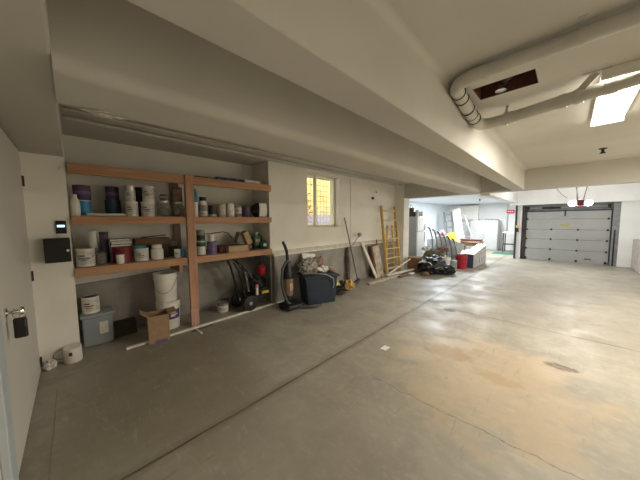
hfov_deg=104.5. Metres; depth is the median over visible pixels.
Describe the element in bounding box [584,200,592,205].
lamp
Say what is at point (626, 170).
beam
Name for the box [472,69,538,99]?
air vent
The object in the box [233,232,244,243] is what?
cardboard box
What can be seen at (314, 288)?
storage bin
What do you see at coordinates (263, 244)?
bottle
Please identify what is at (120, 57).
beam
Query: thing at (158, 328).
cardboard box
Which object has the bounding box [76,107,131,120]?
plaster patch
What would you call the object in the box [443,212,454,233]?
step ladder
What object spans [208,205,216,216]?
paint can
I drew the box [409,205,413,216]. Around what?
wicker basket
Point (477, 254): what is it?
box
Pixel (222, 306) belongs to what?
paint can
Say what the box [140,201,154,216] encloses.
paint can
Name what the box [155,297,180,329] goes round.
bucket
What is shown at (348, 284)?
bundle
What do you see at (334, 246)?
trim
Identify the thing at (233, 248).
cardboard box
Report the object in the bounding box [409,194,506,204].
ceiling
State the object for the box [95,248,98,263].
paint can
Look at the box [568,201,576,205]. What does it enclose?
lamp
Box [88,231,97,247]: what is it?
paper roll
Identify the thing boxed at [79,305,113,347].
storage tote
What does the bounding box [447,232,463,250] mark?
garden chair
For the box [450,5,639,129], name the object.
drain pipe
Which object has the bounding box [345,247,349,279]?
post
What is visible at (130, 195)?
paint can
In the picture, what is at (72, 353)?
paint can
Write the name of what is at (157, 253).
plastic jar
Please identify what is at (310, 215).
wall
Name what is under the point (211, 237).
tin
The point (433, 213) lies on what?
wall
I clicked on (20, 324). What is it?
padlock
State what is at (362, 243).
plank
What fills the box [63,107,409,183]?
conduit
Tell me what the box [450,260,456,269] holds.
pail
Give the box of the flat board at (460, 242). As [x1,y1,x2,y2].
[460,242,482,244]
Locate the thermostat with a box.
[55,221,66,233]
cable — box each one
[206,231,238,250]
[308,273,334,287]
[350,179,350,241]
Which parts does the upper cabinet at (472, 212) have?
door, door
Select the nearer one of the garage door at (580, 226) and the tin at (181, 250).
the tin at (181, 250)
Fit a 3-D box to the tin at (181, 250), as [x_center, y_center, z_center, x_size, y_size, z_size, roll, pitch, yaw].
[-1.958,0.185,3.534,0.056,0.112,0.056,-5,6,-45]
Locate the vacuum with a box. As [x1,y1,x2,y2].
[279,241,321,310]
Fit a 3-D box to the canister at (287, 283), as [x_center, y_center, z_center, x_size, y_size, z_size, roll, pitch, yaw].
[-0.552,0.807,4.319,0.176,0.310,0.176,-5,6,-45]
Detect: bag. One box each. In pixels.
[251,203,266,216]
[336,280,345,290]
[418,255,455,274]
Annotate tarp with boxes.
[217,244,251,251]
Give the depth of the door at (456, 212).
11.92 m
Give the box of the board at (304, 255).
[302,253,314,258]
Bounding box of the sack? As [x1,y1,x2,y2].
[422,248,444,257]
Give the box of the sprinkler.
[599,147,606,153]
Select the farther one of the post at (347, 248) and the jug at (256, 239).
the post at (347, 248)
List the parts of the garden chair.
backrest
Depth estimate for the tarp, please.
4.08 m
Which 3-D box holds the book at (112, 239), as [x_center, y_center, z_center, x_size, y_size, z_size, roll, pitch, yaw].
[-2.517,-0.003,3.103,0.200,0.032,0.142,-5,6,-45]
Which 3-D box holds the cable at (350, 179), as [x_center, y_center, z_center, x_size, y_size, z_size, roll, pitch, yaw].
[0.746,-0.708,6.067,0.010,1.540,0.012,-5,6,-45]
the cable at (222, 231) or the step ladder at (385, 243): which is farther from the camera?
the step ladder at (385, 243)
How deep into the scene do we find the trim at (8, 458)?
1.26 m
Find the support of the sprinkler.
attached to the ceiling at (462, 36)
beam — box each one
[0,0,63,156]
[46,0,481,193]
[127,0,527,190]
[404,157,639,198]
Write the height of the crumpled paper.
0.160 m
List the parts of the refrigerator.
fridge door, freezer door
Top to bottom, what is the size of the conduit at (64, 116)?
0.036 m
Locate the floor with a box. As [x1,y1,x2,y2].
[19,247,639,479]
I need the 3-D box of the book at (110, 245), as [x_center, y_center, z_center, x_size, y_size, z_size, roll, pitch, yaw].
[-2.511,0.064,3.114,0.200,0.032,0.142,-5,6,-45]
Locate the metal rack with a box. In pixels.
[427,227,463,259]
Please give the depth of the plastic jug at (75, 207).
2.72 m
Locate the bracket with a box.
[575,66,611,104]
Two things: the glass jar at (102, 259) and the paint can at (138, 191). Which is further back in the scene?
the paint can at (138, 191)
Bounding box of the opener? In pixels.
[557,186,592,207]
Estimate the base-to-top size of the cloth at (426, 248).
0.210 m
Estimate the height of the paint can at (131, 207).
0.190 m
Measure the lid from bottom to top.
0.035 m
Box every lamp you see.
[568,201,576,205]
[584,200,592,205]
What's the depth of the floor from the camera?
2.20 m
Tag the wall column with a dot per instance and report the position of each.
(629, 229)
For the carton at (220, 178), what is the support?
on the wall shelf
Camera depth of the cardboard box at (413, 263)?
7.29 m
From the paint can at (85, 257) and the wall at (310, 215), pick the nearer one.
the paint can at (85, 257)
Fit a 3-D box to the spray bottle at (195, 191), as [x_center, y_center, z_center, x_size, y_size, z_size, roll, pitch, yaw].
[-1.840,-0.544,3.644,0.072,0.406,0.072,-5,6,-45]
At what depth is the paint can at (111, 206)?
3.14 m
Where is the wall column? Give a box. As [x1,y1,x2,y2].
[616,201,639,267]
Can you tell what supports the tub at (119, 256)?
on the wall shelf
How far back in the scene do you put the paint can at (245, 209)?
4.25 m
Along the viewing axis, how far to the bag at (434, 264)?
6.76 m
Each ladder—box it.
[380,206,401,273]
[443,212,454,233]
[457,215,472,249]
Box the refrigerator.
[408,216,425,259]
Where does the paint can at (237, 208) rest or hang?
on the wall shelf
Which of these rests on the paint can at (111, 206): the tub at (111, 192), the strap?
the tub at (111, 192)
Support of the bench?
on the floor
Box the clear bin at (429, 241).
[427,239,435,248]
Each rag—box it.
[42,359,57,369]
[297,257,318,274]
[314,256,323,266]
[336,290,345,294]
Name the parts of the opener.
motor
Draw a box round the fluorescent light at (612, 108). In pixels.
[590,59,639,126]
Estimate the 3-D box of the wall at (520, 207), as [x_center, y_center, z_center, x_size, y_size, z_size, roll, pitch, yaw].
[8.613,-0.529,10.474,3.000,2.300,0.160,-5,6,-45]
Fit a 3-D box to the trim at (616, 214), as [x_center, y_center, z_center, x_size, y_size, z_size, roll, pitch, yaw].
[9.315,-0.188,7.822,0.180,2.020,0.150,-5,6,-45]
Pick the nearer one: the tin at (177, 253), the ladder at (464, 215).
the tin at (177, 253)
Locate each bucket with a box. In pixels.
[153,270,177,302]
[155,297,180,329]
[442,257,450,263]
[455,254,467,268]
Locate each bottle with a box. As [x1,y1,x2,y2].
[194,189,197,216]
[259,240,266,248]
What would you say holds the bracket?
attached to the ceiling at (462, 36)
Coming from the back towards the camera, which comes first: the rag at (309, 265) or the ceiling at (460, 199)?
the ceiling at (460, 199)
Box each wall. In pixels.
[19,125,393,367]
[307,178,329,214]
[308,214,329,224]
[409,201,447,245]
[447,203,515,249]
[515,205,522,258]
[520,202,612,264]
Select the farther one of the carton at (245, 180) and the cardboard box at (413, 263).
the cardboard box at (413, 263)
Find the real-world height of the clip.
0.109 m
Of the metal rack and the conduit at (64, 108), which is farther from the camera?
the metal rack
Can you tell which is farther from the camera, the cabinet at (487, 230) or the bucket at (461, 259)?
the cabinet at (487, 230)
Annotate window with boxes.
[307,173,339,227]
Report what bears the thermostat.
attached to the wall at (47, 190)
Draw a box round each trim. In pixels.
[0,311,18,479]
[271,239,395,255]
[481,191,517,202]
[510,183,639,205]
[608,202,621,265]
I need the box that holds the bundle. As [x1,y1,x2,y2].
[343,279,355,290]
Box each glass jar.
[97,250,105,263]
[158,201,169,215]
[160,194,166,200]
[172,202,182,215]
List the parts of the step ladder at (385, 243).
rail, leg, leg, rail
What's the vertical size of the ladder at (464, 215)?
1.800 m
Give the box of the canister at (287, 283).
[283,279,292,295]
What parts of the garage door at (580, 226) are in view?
door, door, door, door, door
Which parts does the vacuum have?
handle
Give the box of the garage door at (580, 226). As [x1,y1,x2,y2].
[522,204,613,264]
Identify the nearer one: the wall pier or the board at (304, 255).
the board at (304, 255)
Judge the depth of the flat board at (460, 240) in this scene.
9.48 m
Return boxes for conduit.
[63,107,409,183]
[63,115,401,185]
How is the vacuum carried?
on the floor
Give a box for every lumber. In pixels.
[366,275,399,284]
[385,268,414,275]
[389,258,410,273]
[398,270,421,277]
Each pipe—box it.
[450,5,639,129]
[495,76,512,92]
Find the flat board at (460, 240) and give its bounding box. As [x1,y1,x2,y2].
[459,240,483,242]
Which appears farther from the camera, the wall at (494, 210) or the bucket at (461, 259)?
the wall at (494, 210)
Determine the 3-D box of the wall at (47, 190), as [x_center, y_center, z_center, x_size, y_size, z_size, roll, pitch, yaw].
[-0.699,-0.181,5.235,7.600,2.560,0.800,-5,6,-45]
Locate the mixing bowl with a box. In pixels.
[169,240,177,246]
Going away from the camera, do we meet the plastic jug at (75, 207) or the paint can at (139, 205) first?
the plastic jug at (75, 207)
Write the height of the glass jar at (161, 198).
0.086 m
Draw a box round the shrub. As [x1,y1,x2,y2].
[307,182,321,224]
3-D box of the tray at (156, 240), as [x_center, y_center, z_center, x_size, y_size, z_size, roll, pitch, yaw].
[-2.370,0.013,3.479,0.400,0.080,0.224,-5,6,-45]
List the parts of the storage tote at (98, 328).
lid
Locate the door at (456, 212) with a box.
[452,208,463,250]
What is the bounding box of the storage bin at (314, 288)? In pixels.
[296,271,339,304]
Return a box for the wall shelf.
[66,162,271,326]
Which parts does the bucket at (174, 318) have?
lid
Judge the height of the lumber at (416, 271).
0.040 m
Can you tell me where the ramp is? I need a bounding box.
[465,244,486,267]
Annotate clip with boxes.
[577,13,588,46]
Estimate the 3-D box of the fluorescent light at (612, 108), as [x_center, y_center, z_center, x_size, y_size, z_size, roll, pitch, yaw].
[2.553,-1.213,2.145,1.300,0.072,0.230,-5,6,-45]
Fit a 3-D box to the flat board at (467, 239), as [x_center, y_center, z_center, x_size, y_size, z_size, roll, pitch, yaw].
[5.914,-0.015,9.680,0.720,0.050,0.440,3,6,38]
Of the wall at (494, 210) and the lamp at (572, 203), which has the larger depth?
the wall at (494, 210)
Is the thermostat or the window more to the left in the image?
the thermostat
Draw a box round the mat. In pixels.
[491,252,512,254]
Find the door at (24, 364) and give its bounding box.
[0,127,42,473]
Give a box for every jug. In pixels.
[70,194,80,215]
[251,232,261,248]
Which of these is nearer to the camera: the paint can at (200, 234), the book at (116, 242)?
the book at (116, 242)
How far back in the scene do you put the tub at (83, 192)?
2.86 m
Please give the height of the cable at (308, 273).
0.292 m
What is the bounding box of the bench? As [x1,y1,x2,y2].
[502,232,513,251]
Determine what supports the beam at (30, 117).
attached to the wall at (47, 190)
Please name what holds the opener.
hanging from the ceiling
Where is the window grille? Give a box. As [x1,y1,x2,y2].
[307,177,328,224]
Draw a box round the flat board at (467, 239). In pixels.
[460,238,482,240]
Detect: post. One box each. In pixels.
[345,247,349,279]
[513,205,517,258]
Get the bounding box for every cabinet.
[457,205,479,219]
[469,220,500,250]
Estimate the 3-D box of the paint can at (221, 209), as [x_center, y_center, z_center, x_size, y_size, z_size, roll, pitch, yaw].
[-1.573,-0.465,3.959,0.128,0.195,0.128,-5,6,-45]
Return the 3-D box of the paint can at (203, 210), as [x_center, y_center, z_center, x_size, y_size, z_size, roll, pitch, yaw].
[-1.782,-0.442,3.780,0.124,0.180,0.124,-5,6,-45]
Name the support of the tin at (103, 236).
on the wall shelf
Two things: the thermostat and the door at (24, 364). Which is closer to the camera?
the door at (24, 364)
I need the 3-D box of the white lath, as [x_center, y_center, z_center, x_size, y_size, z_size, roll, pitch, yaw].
[-1.490,1.209,3.791,0.045,0.025,2.362,4,6,43]
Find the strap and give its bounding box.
[503,105,508,125]
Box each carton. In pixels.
[214,177,243,181]
[244,179,259,183]
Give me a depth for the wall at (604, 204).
8.69 m
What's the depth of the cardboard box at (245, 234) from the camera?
4.29 m
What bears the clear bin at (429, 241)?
on the floor
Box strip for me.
[611,230,615,265]
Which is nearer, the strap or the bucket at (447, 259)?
the strap
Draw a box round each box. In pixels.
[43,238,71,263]
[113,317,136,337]
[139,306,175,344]
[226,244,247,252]
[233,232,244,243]
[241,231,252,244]
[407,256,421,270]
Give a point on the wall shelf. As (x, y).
(191, 258)
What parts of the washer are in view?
frame, tank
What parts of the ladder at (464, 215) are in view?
rail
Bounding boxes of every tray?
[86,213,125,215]
[132,237,169,244]
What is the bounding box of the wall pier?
[394,184,408,269]
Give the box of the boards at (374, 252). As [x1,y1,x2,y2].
[368,244,383,277]
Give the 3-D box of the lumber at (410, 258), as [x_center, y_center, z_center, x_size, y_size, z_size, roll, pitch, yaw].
[2.234,0.717,6.880,1.205,0.278,0.030,-5,6,-44]
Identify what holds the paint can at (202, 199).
on the paint can at (203, 210)
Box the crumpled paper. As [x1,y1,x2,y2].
[319,265,328,271]
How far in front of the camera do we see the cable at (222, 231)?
4.09 m
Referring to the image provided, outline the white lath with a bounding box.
[126,300,283,349]
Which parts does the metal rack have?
panel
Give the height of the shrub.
2.877 m
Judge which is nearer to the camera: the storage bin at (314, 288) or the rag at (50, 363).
the rag at (50, 363)
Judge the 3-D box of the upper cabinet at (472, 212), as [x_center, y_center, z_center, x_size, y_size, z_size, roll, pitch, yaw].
[7.824,-1.446,13.118,0.284,0.730,1.020,-5,6,-45]
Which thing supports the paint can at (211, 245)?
on the wall shelf
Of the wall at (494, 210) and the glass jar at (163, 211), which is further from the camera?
the wall at (494, 210)
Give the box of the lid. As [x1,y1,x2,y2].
[134,245,145,248]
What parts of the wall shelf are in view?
shelf panel, post, post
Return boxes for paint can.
[53,343,82,363]
[75,248,95,266]
[79,200,91,215]
[81,294,99,313]
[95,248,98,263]
[104,200,120,213]
[112,246,131,262]
[124,186,135,201]
[125,201,138,215]
[134,247,148,261]
[135,187,142,202]
[138,203,141,215]
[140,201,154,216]
[141,186,154,201]
[171,187,182,201]
[196,230,204,240]
[196,241,205,254]
[198,205,207,216]
[199,196,206,204]
[207,241,216,253]
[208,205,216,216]
[217,205,225,216]
[217,298,228,312]
[226,203,234,216]
[234,205,241,216]
[242,206,249,216]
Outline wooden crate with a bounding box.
[132,237,169,258]
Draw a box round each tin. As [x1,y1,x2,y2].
[99,232,109,262]
[174,249,180,257]
[180,249,184,256]
[208,234,214,240]
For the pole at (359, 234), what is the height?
1.206 m
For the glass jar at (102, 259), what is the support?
on the wall shelf
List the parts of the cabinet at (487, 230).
door, door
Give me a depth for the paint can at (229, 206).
4.01 m
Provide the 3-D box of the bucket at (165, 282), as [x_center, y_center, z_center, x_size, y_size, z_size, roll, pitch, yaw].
[-2.178,0.655,3.502,0.302,0.400,0.302,-5,6,-45]
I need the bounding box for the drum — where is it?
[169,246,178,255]
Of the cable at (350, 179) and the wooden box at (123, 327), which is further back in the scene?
the cable at (350, 179)
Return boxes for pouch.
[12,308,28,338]
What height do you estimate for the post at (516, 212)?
2.020 m
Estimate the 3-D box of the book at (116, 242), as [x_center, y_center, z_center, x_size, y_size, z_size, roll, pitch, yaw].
[-2.504,0.030,3.118,0.200,0.032,0.142,-5,6,-45]
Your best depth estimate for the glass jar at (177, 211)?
3.49 m
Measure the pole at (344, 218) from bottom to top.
1.565 m
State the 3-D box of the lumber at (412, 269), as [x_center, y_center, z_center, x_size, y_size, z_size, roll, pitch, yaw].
[2.228,0.882,6.822,1.168,0.055,0.090,-4,5,-35]
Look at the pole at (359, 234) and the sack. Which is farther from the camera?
the sack
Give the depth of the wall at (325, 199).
9.67 m
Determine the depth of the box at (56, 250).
2.54 m
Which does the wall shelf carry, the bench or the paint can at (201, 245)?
the paint can at (201, 245)
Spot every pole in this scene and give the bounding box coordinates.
[344,218,358,282]
[350,232,361,278]
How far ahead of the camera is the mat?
10.83 m
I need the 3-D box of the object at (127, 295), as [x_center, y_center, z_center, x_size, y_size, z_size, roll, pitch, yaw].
[-2.174,0.782,4.023,2.530,0.850,0.025,-5,6,-45]
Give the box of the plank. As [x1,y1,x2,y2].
[360,241,377,278]
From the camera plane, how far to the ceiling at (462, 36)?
1.84 m
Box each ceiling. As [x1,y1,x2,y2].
[59,0,639,184]
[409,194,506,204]
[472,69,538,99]
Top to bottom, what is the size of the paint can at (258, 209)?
0.255 m
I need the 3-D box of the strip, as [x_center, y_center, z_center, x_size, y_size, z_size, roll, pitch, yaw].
[9.232,0.252,7.792,0.028,1.150,0.030,-5,6,-45]
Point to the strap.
(507, 107)
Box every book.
[108,238,129,241]
[109,243,130,246]
[110,241,131,243]
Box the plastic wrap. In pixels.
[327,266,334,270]
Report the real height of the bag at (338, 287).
0.214 m
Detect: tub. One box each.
[72,185,90,200]
[105,186,118,199]
[115,253,124,263]
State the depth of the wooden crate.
3.43 m
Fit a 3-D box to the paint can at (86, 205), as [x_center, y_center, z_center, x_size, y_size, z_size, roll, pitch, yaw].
[-2.798,-0.372,2.925,0.156,0.190,0.156,-5,6,-45]
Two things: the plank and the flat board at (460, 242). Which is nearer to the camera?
the plank
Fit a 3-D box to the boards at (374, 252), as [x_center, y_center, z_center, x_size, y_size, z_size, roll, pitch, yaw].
[1.491,0.562,6.581,0.434,0.888,0.237,-5,6,-45]
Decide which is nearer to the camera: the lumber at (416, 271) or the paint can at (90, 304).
the paint can at (90, 304)
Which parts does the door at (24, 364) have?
knob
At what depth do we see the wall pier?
7.49 m
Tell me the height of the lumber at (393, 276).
0.035 m
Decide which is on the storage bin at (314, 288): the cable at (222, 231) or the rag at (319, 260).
the rag at (319, 260)
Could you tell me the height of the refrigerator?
1.620 m
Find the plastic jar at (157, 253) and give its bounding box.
[151,244,163,259]
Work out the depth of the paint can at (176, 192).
3.46 m

